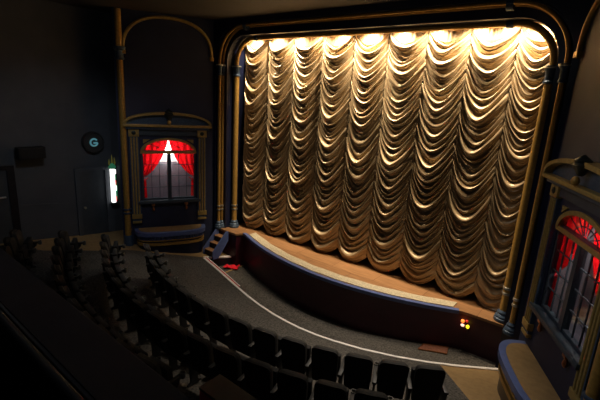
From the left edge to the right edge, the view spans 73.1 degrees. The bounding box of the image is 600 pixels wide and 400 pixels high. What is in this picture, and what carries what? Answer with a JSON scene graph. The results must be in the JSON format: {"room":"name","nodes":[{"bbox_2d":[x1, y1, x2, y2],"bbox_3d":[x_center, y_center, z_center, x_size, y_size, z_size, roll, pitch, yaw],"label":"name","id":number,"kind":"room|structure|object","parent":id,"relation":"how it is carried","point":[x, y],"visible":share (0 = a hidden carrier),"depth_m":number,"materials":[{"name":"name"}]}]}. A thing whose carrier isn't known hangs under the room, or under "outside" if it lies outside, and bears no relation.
{"room":"auditorium","nodes":[
{"label":"auditorium","id":0,"kind":"room"},
{"bbox_2d":[0,0,122,240],"bbox_3d":[-9.116,-0.943,8.239,0.200,7.250,11.500,14,18,37],"label":"wall","id":1,"kind":"structure","parent":0,"point":[57,72],"depth_m":10.91,"materials":[{"name":"grey paint"}]},
{"bbox_2d":[0,165,21,243],"bbox_3d":[-7.787,0.248,10.128,0.095,2.137,1.270,14,18,37],"label":"door","id":2,"kind":"structure","parent":1,"relation":"in","point":[9,207],"depth_m":10.43,"materials":[{"name":"black paint"}]},
{"bbox_2d":[15,146,45,159],"bbox_3d":[-6.980,-1.227,10.464,0.385,0.300,0.620,14,18,37],"label":"wall speaker","id":3,"kind":"object","parent":1,"relation":"attached to","point":[30,152],"visible":1,"depth_m":10.31,"materials":[{"name":"black fabric"}]},
{"bbox_2d":[20,148,44,158],"bbox_3d":[-6.836,-1.190,10.354,0.015,0.240,0.560,14,18,37],"label":"grille","id":4,"kind":"object","parent":3,"relation":"attached to","point":[25,153],"depth_m":10.34,"materials":[{"name":"black"}]},
{"bbox_2d":[19,203,68,205],"bbox_3d":[-9.340,0.196,8.149,0.012,1.277,8.720,14,18,37],"label":"trim","id":5,"kind":"structure","parent":1,"relation":"attached to","point":[53,203],"depth_m":11.10,"materials":[{"name":"grey paint"}]},
{"bbox_2d":[81,131,103,152],"bbox_3d":[-6.010,-1.678,11.762,0.151,0.620,0.620,14,18,37],"label":"sign","id":6,"kind":"object","parent":1,"relation":"attached to","point":[91,141],"visible":1,"depth_m":11.71,"materials":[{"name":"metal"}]},
{"bbox_2d":[74,166,112,235],"bbox_3d":[-6.184,0.046,12.164,0.085,2.073,0.990,14,18,37],"label":"door","id":7,"kind":"structure","parent":1,"relation":"in","point":[92,184],"depth_m":12.15,"materials":[{"name":"grey paint"}]},
{"bbox_2d":[0,248,190,399],"bbox_3d":[-4.347,0.380,3.428,13.400,1.020,1.685,14,18,37],"label":"balcony","id":8,"kind":"object","parent":1,"relation":"attached to","point":[97,366],"depth_m":1.60,"materials":[{"name":"paint"}]},
{"bbox_2d":[0,310,84,399],"bbox_3d":[-3.991,0.157,3.819,13.400,0.898,0.036,14,18,37],"label":"handrail","id":9,"kind":"object","parent":8,"relation":"on","point":[65,389],"visible":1,"depth_m":1.32,"materials":[{"name":"metal"}]},
{"bbox_2d":[108,154,119,204],"bbox_3d":[-5.734,-0.624,12.434,0.212,1.580,0.262,14,18,37],"label":"sconce","id":10,"kind":"object","parent":1,"relation":"attached to","point":[112,167],"visible":1,"depth_m":12.41,"materials":[{"name":"white glass"}]},
{"bbox_2d":[111,7,213,246],"bbox_3d":[-3.929,-1.661,12.032,2.681,7.150,0.152,-3,16,-23],"label":"wall","id":11,"kind":"structure","parent":0,"point":[167,65],"depth_m":11.58,"materials":[{"name":"paint"}]},
{"bbox_2d":[123,109,211,223],"bbox_3d":[-3.859,-0.966,12.002,2.441,3.390,0.350,-3,16,-23],"label":"window surround","id":12,"kind":"object","parent":11,"relation":"attached to","point":[167,123],"visible":1,"depth_m":11.83,"materials":[{"name":"brown wood"}]},
{"bbox_2d":[122,15,213,60],"bbox_3d":[-3.641,-4.520,11.224,2.521,1.074,0.100,-3,16,-23],"label":"rib","id":13,"kind":"object","parent":11,"relation":"attached to","point":[141,19],"visible":0.98,"depth_m":11.05,"materials":[{"name":"gold metal"}]},
{"bbox_2d":[139,138,200,210],"bbox_3d":[-3.934,-0.763,12.200,1.800,2.210,0.240,-3,16,-23],"label":"window","id":14,"kind":"structure","parent":11,"relation":"in","point":[154,200],"depth_m":12.19,"materials":[{"name":"teal paint"}]},
{"bbox_2d":[143,141,166,197],"bbox_3d":[-4.364,-0.993,12.089,0.825,1.920,0.093,-3,16,-23],"label":"drape","id":15,"kind":"object","parent":14,"relation":"hanging from","point":[147,158],"visible":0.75,"depth_m":12.03,"materials":[{"name":"fabric"}]},
{"bbox_2d":[169,141,193,195],"bbox_3d":[-3.580,-1.033,12.429,0.825,1.920,0.092,-3,16,-23],"label":"drape","id":16,"kind":"object","parent":14,"relation":"hanging from","point":[182,157],"visible":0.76,"depth_m":12.41,"materials":[{"name":"fabric"}]},
{"bbox_2d":[209,258,230,265],"bbox_3d":[0.542,2.832,10.034,8.780,0.381,1.785,14,18,37],"label":"wall","id":17,"kind":"structure","parent":0,"point":[219,261],"depth_m":12.88,"materials":[{"name":"black paint"}]},
{"bbox_2d":[206,258,239,287],"bbox_3d":[-2.289,2.096,11.826,0.076,0.194,1.977,-8,18,-39],"label":"trim","id":18,"kind":"structure","parent":17,"relation":"attached to","point":[206,258],"depth_m":11.76,"materials":[{"name":"red paint"}]},
{"bbox_2d":[203,255,497,370],"bbox_3d":[0.383,2.697,10.067,8.600,0.220,1.830,14,18,37],"label":"trim","id":19,"kind":"structure","parent":17,"relation":"attached to","point":[226,256],"depth_m":8.80,"materials":[{"name":"white paint"}]},
{"bbox_2d":[46,0,405,19],"bbox_3d":[-2.894,-3.314,4.097,14.000,0.100,13.700,14,18,37],"label":"ceiling","id":20,"kind":"structure","parent":0,"point":[203,9],"depth_m":9.84,"materials":[{"name":"paint"}]},
{"bbox_2d":[237,46,245,223],"bbox_3d":[-2.275,-1.833,13.287,1.010,7.250,0.650,14,18,37],"label":"wall","id":21,"kind":"structure","parent":0,"point":[242,59],"depth_m":12.88,"materials":[{"name":"blue paint"}]},
{"bbox_2d":[0,230,500,399],"bbox_3d":[-3.277,2.668,5.590,31.435,2.036,14.200,14,18,37],"label":"floor","id":22,"kind":"structure","parent":0,"point":[476,384],"depth_m":7.94,"materials":[{"name":"beige carpet"}]},
{"bbox_2d":[113,8,133,245],"bbox_3d":[-4.979,-1.830,11.411,0.316,6.594,0.316,-1,15,-16],"label":"pole","id":23,"kind":"object","parent":22,"relation":"on","point":[128,237],"visible":0.97,"depth_m":11.27,"materials":[{"name":"gold metal"}]},
{"bbox_2d":[135,224,204,252],"bbox_3d":[-3.941,1.375,12.473,2.081,1.018,0.600,-3,16,-23],"label":"plinth","id":24,"kind":"object","parent":22,"relation":"on","point":[179,238],"visible":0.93,"depth_m":12.27,"materials":[{"name":"blue paint"}]},
{"bbox_2d":[203,229,227,259],"bbox_3d":[-2.666,1.377,12.829,0.500,0.785,0.640,14,18,37],"label":"steps","id":25,"kind":"structure","parent":22,"relation":"on","point":[216,243],"depth_m":12.78,"materials":[{"name":"blue paint"}]},
{"bbox_2d":[30,250,468,399],"bbox_3d":[-2.106,2.837,6.708,15.500,1.268,8.318,14,18,37],"label":"carpet","id":26,"kind":"object","parent":22,"relation":"on","point":[200,278],"visible":0.31,"depth_m":9.63,"materials":[{"name":"grey carpet"}]},
{"bbox_2d":[3,237,32,266],"bbox_3d":[-6.020,1.312,8.727,0.532,1.030,0.522,-3,16,-24],"label":"seat","id":27,"kind":"object","parent":26,"relation":"on","point":[11,242],"visible":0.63,"depth_m":8.59,"materials":[{"name":"fabric"}]},
{"bbox_2d":[9,229,41,267],"bbox_3d":[-6.239,1.170,9.227,0.532,1.030,0.614,-2,15,-21],"label":"seat","id":28,"kind":"object","parent":26,"relation":"on","point":[17,234],"visible":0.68,"depth_m":9.11,"materials":[{"name":"fabric"}]},
{"bbox_2d":[51,246,80,276],"bbox_3d":[-5.048,1.509,8.791,0.532,1.030,0.522,-4,16,-27],"label":"seat","id":29,"kind":"object","parent":26,"relation":"on","point":[56,250],"visible":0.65,"depth_m":8.64,"materials":[{"name":"fabric"}]},
{"bbox_2d":[50,255,81,289],"bbox_3d":[-4.798,1.635,8.356,0.532,1.030,0.522,-5,17,-30],"label":"seat","id":30,"kind":"object","parent":26,"relation":"on","point":[56,259],"visible":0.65,"depth_m":8.18,"materials":[{"name":"fabric"}]},
{"bbox_2d":[54,238,80,265],"bbox_3d":[-5.270,1.381,9.240,0.532,1.030,0.522,-3,16,-23],"label":"seat","id":31,"kind":"object","parent":26,"relation":"on","point":[60,242],"visible":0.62,"depth_m":9.09,"materials":[{"name":"fabric"}]},
{"bbox_2d":[51,264,85,295],"bbox_3d":[-4.522,1.759,7.936,0.532,1.030,0.522,-6,17,-33],"label":"seat","id":32,"kind":"object","parent":26,"relation":"on","point":[57,269],"visible":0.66,"depth_m":7.78,"materials":[{"name":"fabric"}]},
{"bbox_2d":[57,230,85,275],"bbox_3d":[-5.480,1.240,9.743,0.532,1.030,0.614,-2,15,-20],"label":"seat","id":33,"kind":"object","parent":26,"relation":"on","point":[61,234],"visible":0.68,"depth_m":9.60,"materials":[{"name":"fabric"}]},
{"bbox_2d":[54,274,90,300],"bbox_3d":[-4.220,1.880,7.534,0.532,1.030,0.522,-8,18,-37],"label":"seat","id":34,"kind":"object","parent":26,"relation":"on","point":[60,280],"visible":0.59,"depth_m":7.39,"materials":[{"name":"fabric"}]},
{"bbox_2d":[99,241,124,287],"bbox_3d":[-4.433,1.499,9.591,0.532,1.030,0.522,-3,16,-24],"label":"seat","id":35,"kind":"object","parent":26,"relation":"on","point":[103,245],"visible":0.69,"depth_m":9.42,"materials":[{"name":"fabric"}]},
{"bbox_2d":[99,249,126,298],"bbox_3d":[-4.207,1.626,9.145,0.532,1.030,0.522,-4,16,-28],"label":"seat","id":36,"kind":"object","parent":26,"relation":"on","point":[104,253],"visible":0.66,"depth_m":8.97,"materials":[{"name":"fabric"}]},
{"bbox_2d":[101,234,125,260],"bbox_3d":[-4.644,1.358,10.092,0.532,1.030,0.614,-2,15,-20],"label":"seat","id":37,"kind":"object","parent":26,"relation":"on","point":[105,238],"visible":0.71,"depth_m":9.92,"materials":[{"name":"fabric"}]},
{"bbox_2d":[101,258,130,308],"bbox_3d":[-3.950,1.751,8.716,0.532,1.030,0.522,-6,17,-31],"label":"seat","id":38,"kind":"object","parent":26,"relation":"on","point":[106,262],"visible":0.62,"depth_m":8.54,"materials":[{"name":"fabric"}]},
{"bbox_2d":[98,324,140,347],"bbox_3d":[-2.778,2.326,6.125,0.522,1.030,0.532,14,18,37],"label":"seat","id":39,"kind":"object","parent":26,"relation":"on","point":[112,332],"visible":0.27,"depth_m":6.07,"materials":[{"name":"fabric"}]},
{"bbox_2d":[105,267,137,320],"bbox_3d":[-3.664,1.874,8.304,0.532,1.030,0.522,-7,18,-35],"label":"seat","id":40,"kind":"object","parent":26,"relation":"on","point":[110,271],"visible":0.59,"depth_m":8.14,"materials":[{"name":"fabric"}]},
{"bbox_2d":[111,277,145,332],"bbox_3d":[-3.349,1.992,7.912,0.532,1.030,0.522,-8,18,-39],"label":"seat","id":41,"kind":"object","parent":26,"relation":"on","point":[117,283],"visible":0.56,"depth_m":7.75,"materials":[{"name":"fabric"}]},
{"bbox_2d":[120,287,156,344],"bbox_3d":[-3.009,2.107,7.543,0.532,1.030,0.522,-10,20,-42],"label":"seat","id":42,"kind":"object","parent":26,"relation":"on","point":[127,295],"visible":0.48,"depth_m":7.37,"materials":[{"name":"fabric"}]},
{"bbox_2d":[116,338,160,359],"bbox_3d":[-2.365,2.426,5.829,0.522,1.030,0.532,13,17,34],"label":"seat","id":43,"kind":"object","parent":26,"relation":"on","point":[130,346],"visible":0.18,"depth_m":5.74,"materials":[{"name":"fabric"}]},
{"bbox_2d":[131,298,171,357],"bbox_3d":[-2.643,2.218,7.196,0.522,1.030,0.532,16,19,41],"label":"seat","id":44,"kind":"object","parent":26,"relation":"on","point":[140,308],"visible":0.5,"depth_m":7.02,"materials":[{"name":"fabric"}]},
{"bbox_2d":[143,243,166,287],"bbox_3d":[-3.606,1.588,10.083,0.532,1.030,0.614,-3,16,-24],"label":"seat","id":45,"kind":"object","parent":26,"relation":"on","point":[146,246],"visible":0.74,"depth_m":9.91,"materials":[{"name":"black fabric"}]},
{"bbox_2d":[145,251,171,297],"bbox_3d":[-3.362,1.726,9.600,0.532,1.030,0.522,-4,16,-28],"label":"seat","id":46,"kind":"object","parent":26,"relation":"on","point":[149,254],"visible":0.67,"depth_m":9.43,"materials":[{"name":"fabric"}]},
{"bbox_2d":[134,352,185,387],"bbox_3d":[-1.935,2.521,5.558,0.522,1.030,0.532,12,17,30],"label":"seat","id":47,"kind":"object","parent":26,"relation":"on","point":[160,367],"visible":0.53,"depth_m":5.45,"materials":[{"name":"fabric"}]},
{"bbox_2d":[149,259,177,307],"bbox_3d":[-3.103,1.851,9.175,0.532,1.030,0.522,-6,17,-32],"label":"seat","id":48,"kind":"object","parent":26,"relation":"on","point":[153,263],"visible":0.56,"depth_m":9.01,"materials":[{"name":"fabric"}]},
{"bbox_2d":[146,310,188,370],"bbox_3d":[-2.254,2.323,6.874,0.522,1.030,0.532,15,18,37],"label":"seat","id":49,"kind":"object","parent":26,"relation":"on","point":[157,321],"visible":0.59,"depth_m":6.68,"materials":[{"name":"fabric"}]},
{"bbox_2d":[155,268,185,317],"bbox_3d":[-2.810,1.971,8.772,0.532,1.030,0.522,-7,18,-36],"label":"seat","id":50,"kind":"object","parent":26,"relation":"on","point":[161,274],"visible":0.55,"depth_m":8.61,"materials":[{"name":"fabric"}]},
{"bbox_2d":[164,277,196,327],"bbox_3d":[-2.487,2.088,8.391,0.532,1.030,0.522,-9,19,-40],"label":"seat","id":51,"kind":"object","parent":26,"relation":"on","point":[170,284],"visible":0.56,"depth_m":8.22,"materials":[{"name":"fabric"}]},
{"bbox_2d":[165,322,208,387],"bbox_3d":[-1.843,2.423,6.578,0.522,1.030,0.532,13,17,33],"label":"seat","id":52,"kind":"object","parent":26,"relation":"on","point":[177,335],"visible":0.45,"depth_m":6.39,"materials":[{"name":"plastic"}]},
{"bbox_2d":[175,287,209,336],"bbox_3d":[-2.135,2.200,8.036,0.522,1.030,0.532,17,20,42],"label":"seat","id":53,"kind":"object","parent":26,"relation":"on","point":[183,296],"visible":0.52,"depth_m":7.84,"materials":[{"name":"fabric"}]},
{"bbox_2d":[187,334,218,378],"bbox_3d":[-1.413,2.517,6.310,0.522,1.030,0.532,12,17,30],"label":"seat","id":54,"kind":"object","parent":26,"relation":"on","point":[200,348],"visible":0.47,"depth_m":6.10,"materials":[{"name":"fabric"}]},
{"bbox_2d":[190,297,216,343],"bbox_3d":[-1.756,2.306,7.708,0.522,1.030,0.532,15,18,38],"label":"seat","id":55,"kind":"object","parent":26,"relation":"on","point":[199,307],"visible":0.47,"depth_m":7.50,"materials":[{"name":"fabric"}]},
{"bbox_2d":[208,307,235,351],"bbox_3d":[-1.351,2.406,7.409,0.522,1.030,0.532,13,17,34],"label":"seat","id":56,"kind":"object","parent":26,"relation":"on","point":[218,319],"visible":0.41,"depth_m":7.20,"materials":[{"name":"fabric"}]},
{"bbox_2d":[199,374,256,399],"bbox_3d":[-0.818,2.892,5.119,1.020,0.874,0.357,14,18,37],"label":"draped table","id":57,"kind":"object","parent":26,"relation":"on","point":[219,387],"visible":1,"depth_m":5.15,"materials":[{"name":"brown fabric"}]},
{"bbox_2d":[213,346,247,390],"bbox_3d":[-0.964,2.605,6.071,0.522,1.030,0.532,11,16,26],"label":"seat","id":58,"kind":"object","parent":26,"relation":"on","point":[228,363],"visible":0.52,"depth_m":5.84,"materials":[{"name":"fabric"}]},
{"bbox_2d":[229,317,255,358],"bbox_3d":[-0.924,2.500,7.141,0.522,1.030,0.532,12,17,30],"label":"seat","id":59,"kind":"object","parent":26,"relation":"on","point":[241,331],"visible":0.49,"depth_m":6.94,"materials":[{"name":"fabric"}]},
{"bbox_2d":[243,357,278,399],"bbox_3d":[-0.500,2.686,5.861,0.522,1.030,0.532,9,16,22],"label":"seat","id":60,"kind":"object","parent":26,"relation":"on","point":[260,376],"visible":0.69,"depth_m":5.66,"materials":[{"name":"fabric"}]},
{"bbox_2d":[253,327,282,369],"bbox_3d":[-0.477,2.587,6.905,0.522,1.030,0.532,10,16,26],"label":"seat","id":61,"kind":"object","parent":26,"relation":"on","point":[267,343],"visible":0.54,"depth_m":6.71,"materials":[{"name":"fabric"}]},
{"bbox_2d":[281,336,312,388],"bbox_3d":[-0.013,2.666,6.703,0.522,1.030,0.532,9,15,21],"label":"seat","id":62,"kind":"object","parent":26,"relation":"on","point":[296,354],"visible":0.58,"depth_m":6.50,"materials":[{"name":"fabric"}]},
{"bbox_2d":[277,369,317,399],"bbox_3d":[-0.021,2.760,5.682,0.522,1.030,0.532,8,15,19],"label":"seat","id":63,"kind":"object","parent":26,"relation":"on","point":[291,385],"visible":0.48,"depth_m":5.45,"materials":[{"name":"fabric"}]},
{"bbox_2d":[311,345,345,383],"bbox_3d":[0.467,2.737,6.536,0.522,1.030,0.532,8,15,17],"label":"seat","id":64,"kind":"object","parent":26,"relation":"on","point":[325,361],"visible":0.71,"depth_m":6.33,"materials":[{"name":"fabric"}]},
{"bbox_2d":[314,379,355,399],"bbox_3d":[0.468,2.827,5.535,0.522,1.030,0.532,7,15,15],"label":"seat","id":65,"kind":"object","parent":26,"relation":"on","point":[323,389],"visible":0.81,"depth_m":5.26,"materials":[{"name":"fabric"}]},
{"bbox_2d":[344,352,377,390],"bbox_3d":[0.958,2.800,6.405,0.522,1.030,0.532,7,15,13],"label":"seat","id":66,"kind":"object","parent":26,"relation":"on","point":[358,368],"visible":0.94,"depth_m":6.19,"materials":[{"name":"fabric"}]},
{"bbox_2d":[354,388,392,399],"bbox_3d":[0.968,2.886,5.420,0.522,1.030,0.532,6,15,11],"label":"seat","id":67,"kind":"object","parent":26,"relation":"on","point":[360,394],"visible":1,"depth_m":5.13,"materials":[{"name":"fabric"}]},
{"bbox_2d":[377,359,411,399],"bbox_3d":[1.459,2.854,6.310,0.522,1.030,0.532,6,15,9],"label":"seat","id":68,"kind":"object","parent":26,"relation":"on","point":[393,376],"visible":0.95,"depth_m":6.10,"materials":[{"name":"fabric"}]},
{"bbox_2d":[410,364,448,399],"bbox_3d":[1.967,2.898,6.253,0.522,1.030,0.532,5,14,5],"label":"seat","id":69,"kind":"object","parent":26,"relation":"on","point":[428,383],"visible":0.92,"depth_m":6.04,"materials":[{"name":"fabric"}]},
{"bbox_2d":[497,340,560,399],"bbox_3d":[3.644,3.309,6.673,0.600,1.018,2.081,6,15,10],"label":"plinth","id":70,"kind":"object","parent":22,"relation":"on","point":[521,377],"visible":0.99,"depth_m":6.64,"materials":[{"name":"blue paint"}]},
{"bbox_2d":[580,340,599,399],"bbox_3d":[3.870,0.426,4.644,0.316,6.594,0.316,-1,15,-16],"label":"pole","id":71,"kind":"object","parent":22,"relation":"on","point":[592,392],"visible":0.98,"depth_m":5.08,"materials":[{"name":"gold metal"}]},
{"bbox_2d":[218,264,495,367],"bbox_3d":[0.623,2.838,10.394,8.480,0.180,2.535,14,18,37],"label":"floor","id":72,"kind":"structure","parent":0,"point":[252,286],"depth_m":9.62,"materials":[{"name":"black carpet"}]},
{"bbox_2d":[223,264,239,268],"bbox_3d":[-2.184,2.089,12.764,0.513,0.073,0.314,6,15,10],"label":"cloth","id":73,"kind":"object","parent":72,"relation":"on","point":[226,265],"visible":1,"depth_m":12.74,"materials":[{"name":"red fabric"}]},
{"bbox_2d":[219,223,503,362],"bbox_3d":[1.193,2.177,11.272,9.800,1.128,2.770,14,18,37],"label":"stage","id":74,"kind":"object","parent":72,"relation":"on","point":[349,305],"visible":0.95,"depth_m":9.77,"materials":[{"name":"red paint"}]},
{"bbox_2d":[214,64,225,228],"bbox_3d":[-2.454,-1.558,12.556,0.269,5.060,0.409,14,18,37],"label":"column","id":75,"kind":"structure","parent":74,"relation":"on","point":[219,224],"depth_m":12.50,"materials":[{"name":"paint"}]},
{"bbox_2d":[229,65,240,227],"bbox_3d":[-2.032,-1.568,12.693,0.339,5.060,0.339,14,18,37],"label":"column","id":76,"kind":"structure","parent":74,"relation":"on","point":[233,223],"depth_m":12.60,"materials":[{"name":"paint"}]},
{"bbox_2d":[250,233,456,306],"bbox_3d":[0.744,1.747,10.567,6.330,0.018,1.023,14,18,37],"label":"carpet runner","id":77,"kind":"object","parent":74,"relation":"on","point":[258,238],"visible":1,"depth_m":9.83,"materials":[{"name":"beige carpet"}]},
{"bbox_2d":[242,22,557,310],"bbox_3d":[1.387,-1.283,10.339,8.344,6.133,0.334,14,18,37],"label":"stage curtain","id":78,"kind":"object","parent":74,"relation":"on","point":[490,65],"visible":0.93,"depth_m":9.60,"materials":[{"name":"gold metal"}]},
{"bbox_2d":[461,319,468,333],"bbox_3d":[3.552,2.723,8.712,0.188,0.330,0.169,14,18,37],"label":"cluster","id":79,"kind":"object","parent":74,"relation":"attached to","point":[465,325],"visible":1,"depth_m":8.71,"materials":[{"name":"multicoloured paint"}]},
{"bbox_2d":[493,65,555,323],"bbox_3d":[4.352,0.060,7.811,0.339,5.060,0.339,14,18,37],"label":"column","id":80,"kind":"structure","parent":74,"relation":"on","point":[499,316],"depth_m":7.69,"materials":[{"name":"paint"}]},
{"bbox_2d":[502,63,570,336],"bbox_3d":[4.311,0.167,7.382,0.269,5.060,0.409,14,18,37],"label":"column","id":81,"kind":"structure","parent":74,"relation":"on","point":[509,328],"depth_m":7.26,"materials":[{"name":"metal"}]},
{"bbox_2d":[418,343,448,353],"bbox_3d":[2.942,3.269,8.935,0.647,0.073,0.295,8,15,17],"label":"floor mat","id":82,"kind":"object","parent":72,"relation":"on","point":[426,347],"visible":1,"depth_m":8.92,"materials":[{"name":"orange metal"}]},
{"bbox_2d":[263,31,520,277],"bbox_3d":[2.281,-1.296,11.538,10.400,7.800,0.100,14,18,37],"label":"wall","id":83,"kind":"structure","parent":0,"point":[472,31],"depth_m":11.18,"materials":[{"name":"gold metal"}]},
{"bbox_2d":[222,2,573,367],"bbox_3d":[1.079,-0.824,10.123,10.400,7.250,0.315,14,18,37],"label":"arch","id":84,"kind":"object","parent":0,"point":[520,13],"depth_m":8.23,"materials":[{"name":"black paint"}]},
{"bbox_2d":[234,20,557,64],"bbox_3d":[1.328,-3.595,9.523,8.327,0.834,0.169,14,18,37],"label":"trim","id":85,"kind":"structure","parent":84,"relation":"attached to","point":[548,37],"depth_m":8.32,"materials":[{"name":"gold metal"}]},
{"bbox_2d":[213,0,591,339],"bbox_3d":[0.910,-0.829,9.900,9.500,7.150,0.235,14,18,37],"label":"wall","id":86,"kind":"structure","parent":0,"point":[575,12],"depth_m":7.79,"materials":[{"name":"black paint"}]},
{"bbox_2d":[219,0,571,63],"bbox_3d":[1.105,-3.678,9.204,8.760,1.129,0.238,14,18,37],"label":"trim","id":87,"kind":"structure","parent":86,"relation":"attached to","point":[509,5],"depth_m":8.00,"materials":[{"name":"gold metal"}]},
{"bbox_2d":[518,0,599,399],"bbox_3d":[4.171,0.405,5.838,0.152,7.150,2.681,6,15,10],"label":"wall","id":88,"kind":"structure","parent":0,"point":[582,131],"depth_m":6.24,"materials":[{"name":"grey paint"}]},
{"bbox_2d":[521,155,599,399],"bbox_3d":[3.913,1.015,6.059,0.349,3.390,2.441,6,15,10],"label":"window surround","id":89,"kind":"object","parent":88,"relation":"attached to","point":[576,181],"visible":0.99,"depth_m":5.88,"materials":[{"name":"gold paint"}]},
{"bbox_2d":[570,176,579,185],"bbox_3d":[3.909,-0.265,5.746,0.124,0.140,0.123,14,18,37],"label":"pendant","id":90,"kind":"object","parent":89,"relation":"on","point":[575,180],"depth_m":5.71,"materials":[{"name":"gold metal"}]},
{"bbox_2d":[528,211,599,369],"bbox_3d":[4.050,1.273,6.095,0.240,2.210,1.800,6,15,10],"label":"window","id":91,"kind":"structure","parent":88,"relation":"in","point":[584,245],"depth_m":6.09,"materials":[{"name":"teal paint"}]},
{"bbox_2d":[548,216,591,306],"bbox_3d":[4.271,0.968,6.426,0.092,1.920,0.825,6,15,10],"label":"drape","id":92,"kind":"object","parent":91,"relation":"hanging from","point":[570,224],"visible":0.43,"depth_m":6.50,"materials":[{"name":"fabric"}]},
{"bbox_2d":[593,230,599,294],"bbox_3d":[4.112,1.168,5.609,0.092,1.920,0.825,6,15,10],"label":"drape","id":93,"kind":"object","parent":91,"relation":"hanging from","point":[596,261],"visible":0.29,"depth_m":5.68,"materials":[{"name":"fabric"}]},
{"bbox_2d":[573,0,599,57],"bbox_3d":[4.244,-2.510,5.194,0.100,1.074,2.521,6,15,10],"label":"rib","id":94,"kind":"object","parent":88,"relation":"attached to","point":[578,53],"visible":1,"depth_m":6.30,"materials":[{"name":"brown wood"}]},
{"bbox_2d":[552,228,594,346],"bbox_3d":[4.522,1.141,5.971,0.640,2.580,2.081,6,15,10],"label":"wall","id":95,"kind":"structure","parent":0,"point":[578,330],"depth_m":7.04,"materials":[{"name":"grey paint"}]},
{"bbox_2d":[575,277,595,332],"bbox_3d":[4.774,1.181,5.932,0.035,2.430,1.961,6,15,10],"label":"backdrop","id":96,"kind":"structure","parent":95,"relation":"attached to","point":[588,291],"depth_m":6.85,"materials":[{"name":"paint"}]},
{"bbox_3d":[-4.108,-1.059,12.570,1.543,2.580,2.137,14,18,37],"label":"wall","id":97,"kind":"structure","parent":0,"visible":0},
{"bbox_2d":[144,141,193,197],"bbox_3d":[-4.210,-1.109,12.802,1.961,2.430,0.035,-3,16,-23],"label":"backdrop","id":98,"kind":"structure","parent":97,"relation":"attached to","point":[179,181],"depth_m":12.89,"materials":[{"name":"paint"}]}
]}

